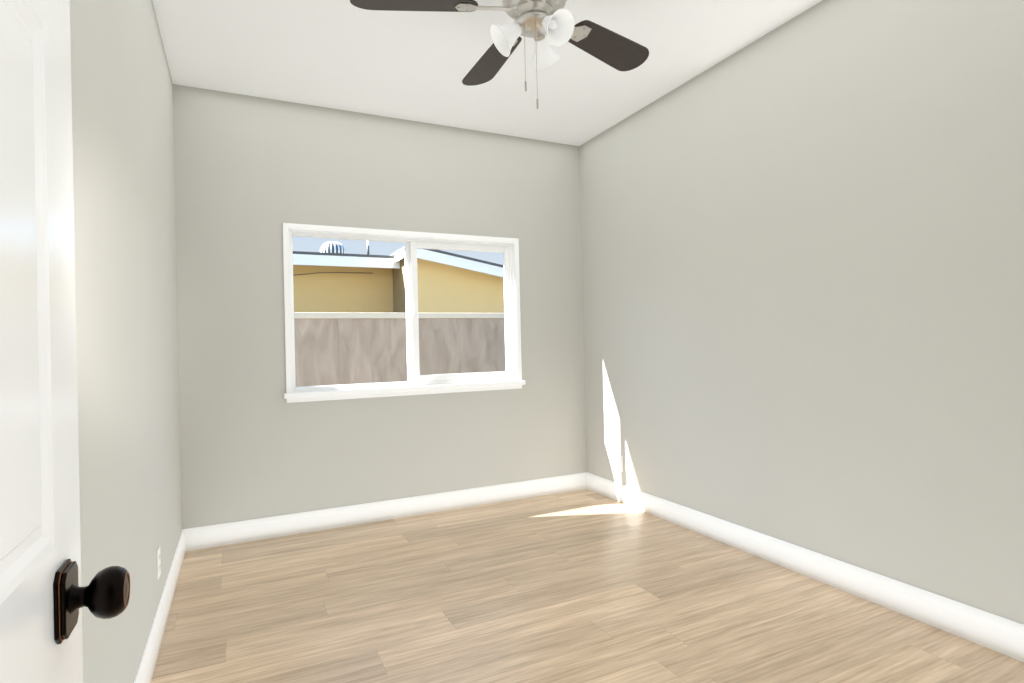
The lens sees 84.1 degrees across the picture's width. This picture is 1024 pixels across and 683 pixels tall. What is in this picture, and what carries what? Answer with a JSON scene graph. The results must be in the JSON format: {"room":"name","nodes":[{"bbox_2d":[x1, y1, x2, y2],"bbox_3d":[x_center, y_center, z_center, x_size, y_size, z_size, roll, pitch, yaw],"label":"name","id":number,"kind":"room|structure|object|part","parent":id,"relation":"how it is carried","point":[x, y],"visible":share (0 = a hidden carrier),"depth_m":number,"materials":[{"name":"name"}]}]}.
{"room":"empty bedroom","nodes":[
{"label":"empty bedroom","id":0,"kind":"room"},
{"bbox_2d":[70,0,181,682],"bbox_3d":[-1.213,-0.165,1.627,0.140,2.700,3.880,-1,0,-26],"label":"wall","id":1,"kind":"structure","parent":0,"point":[126,310],"depth_m":1.74,"materials":[{"name":"beige paint"}]},
{"bbox_2d":[157,546,160,579],"bbox_3d":[-1.443,0.904,2.321,0.007,0.116,0.072,-1,0,-26],"label":"electrical outlet","id":2,"kind":"object","parent":1,"relation":"attached to","point":[158,564],"visible":0.98,"depth_m":2.30,"materials":[{"name":"white plastic"}]},
{"bbox_2d":[134,530,185,682],"bbox_3d":[-1.109,1.120,1.648,0.016,0.126,3.584,-1,0,-26],"label":"baseboard","id":3,"kind":"structure","parent":1,"relation":"attached to","point":[146,668],"depth_m":2.26,"materials":[{"name":"white wood"}]},
{"bbox_2d":[173,84,586,528],"bbox_3d":[-0.715,-0.166,3.944,2.768,2.700,0.140,-1,0,-26],"label":"wall","id":4,"kind":"structure","parent":0,"point":[253,174],"depth_m":3.67,"materials":[{"name":"beige paint"}]},
{"bbox_2d":[182,472,586,550],"bbox_3d":[-0.651,1.119,3.868,2.768,0.126,0.016,-1,0,-26],"label":"baseboard","id":5,"kind":"structure","parent":4,"relation":"attached to","point":[209,536],"depth_m":3.73,"materials":[{"name":"white wood"}]},
{"bbox_2d":[289,231,514,391],"bbox_3d":[-0.708,-0.206,3.946,1.575,1.030,0.072,-1,0,-26],"label":"window","id":6,"kind":"structure","parent":4,"relation":"in","point":[414,376],"depth_m":3.95,"materials":[{"name":"white plastic"}]},
{"bbox_2d":[283,223,524,402],"bbox_3d":[-0.678,-0.194,3.884,1.665,1.118,0.080,-1,0,-26],"label":"window frame","id":7,"kind":"structure","parent":4,"relation":"attached to","point":[291,396],"depth_m":3.82,"materials":[{"name":"white wood"}]},
{"bbox_2d":[152,0,821,145],"bbox_3d":[0.064,-1.573,2.265,3.048,0.060,3.880,-1,0,-26],"label":"ceiling","id":8,"kind":"structure","parent":0,"point":[346,55],"depth_m":3.05,"materials":[{"name":"white paint"}]},
{"bbox_2d":[350,0,648,108],"bbox_3d":[0.067,-1.184,2.127,1.262,0.719,1.220,-1,0,-26],"label":"ceiling fan","id":9,"kind":"object","parent":8,"relation":"hanging from","point":[538,21],"visible":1,"depth_m":2.10,"materials":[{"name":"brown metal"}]},
{"bbox_2d":[151,489,1023,682],"bbox_3d":[0.129,1.187,2.253,3.048,0.060,3.880,-1,0,-26],"label":"floor","id":10,"kind":"structure","parent":0,"point":[583,586],"depth_m":2.42,"materials":[{"name":"brown wood"}]},
{"bbox_2d":[579,0,1023,623],"bbox_3d":[1.406,-0.221,2.891,0.140,2.700,3.880,-1,0,-26],"label":"wall","id":11,"kind":"structure","parent":0,"point":[803,274],"depth_m":2.59,"materials":[{"name":"beige paint"}]},
{"bbox_2d":[616,454,622,471],"bbox_3d":[0.773,0.875,4.083,0.007,0.116,0.072,-1,0,-26],"label":"electrical outlet","id":12,"kind":"object","parent":11,"relation":"attached to","point":[619,462],"visible":1,"depth_m":4.08,"materials":[{"name":"white plastic"}]},
{"bbox_2d":[586,473,1023,661],"bbox_3d":[1.370,1.067,2.844,0.016,0.126,3.584,-1,0,-26],"label":"baseboard","id":13,"kind":"structure","parent":11,"relation":"attached to","point":[999,634],"depth_m":2.55,"materials":[{"name":"white wood"}]},
{"bbox_3d":[0.904,-0.219,0.584,2.768,2.700,0.120,-1,0,-26],"label":"wall","id":14,"kind":"structure","parent":0,"visible":0},
{"bbox_2d":[0,0,129,682],"bbox_3d":[-0.442,0.141,0.473,0.108,2.018,0.824,-1,0,-26],"label":"door","id":15,"kind":"structure","parent":14,"relation":"in","point":[45,597],"depth_m":0.70,"materials":[{"name":"white wood"}]},
{"bbox_3d":[-0.584,0.339,0.781,0.102,0.092,0.140,-1,0,-26],"label":"knob","id":16,"kind":"part","parent":15,"relation":"part of","materials":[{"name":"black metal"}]},
{"label":"outside","id":17,"kind":"structure","parent":0,"visible":0},
{"bbox_3d":[-3.167,1.331,10.510,20.000,0.080,13.860,-1,0,-26],"label":"ground","id":18,"kind":"structure","parent":17,"visible":0},
{"bbox_2d":[293,241,503,312],"bbox_3d":[-5.812,-0.199,9.020,16.400,3.090,6.330,-1,0,-26],"label":"house","id":19,"kind":"structure","parent":18,"relation":"on","point":[384,268],"depth_m":8.37,"materials":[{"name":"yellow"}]},
{"bbox_2d":[294,312,505,386],"bbox_3d":[-1.474,0.470,5.811,15.000,1.520,0.220,-1,0,-26],"label":"fence","id":20,"kind":"object","parent":18,"relation":"on","point":[432,361],"depth_m":5.81,"materials":[{"name":"grey wood"}]}
]}

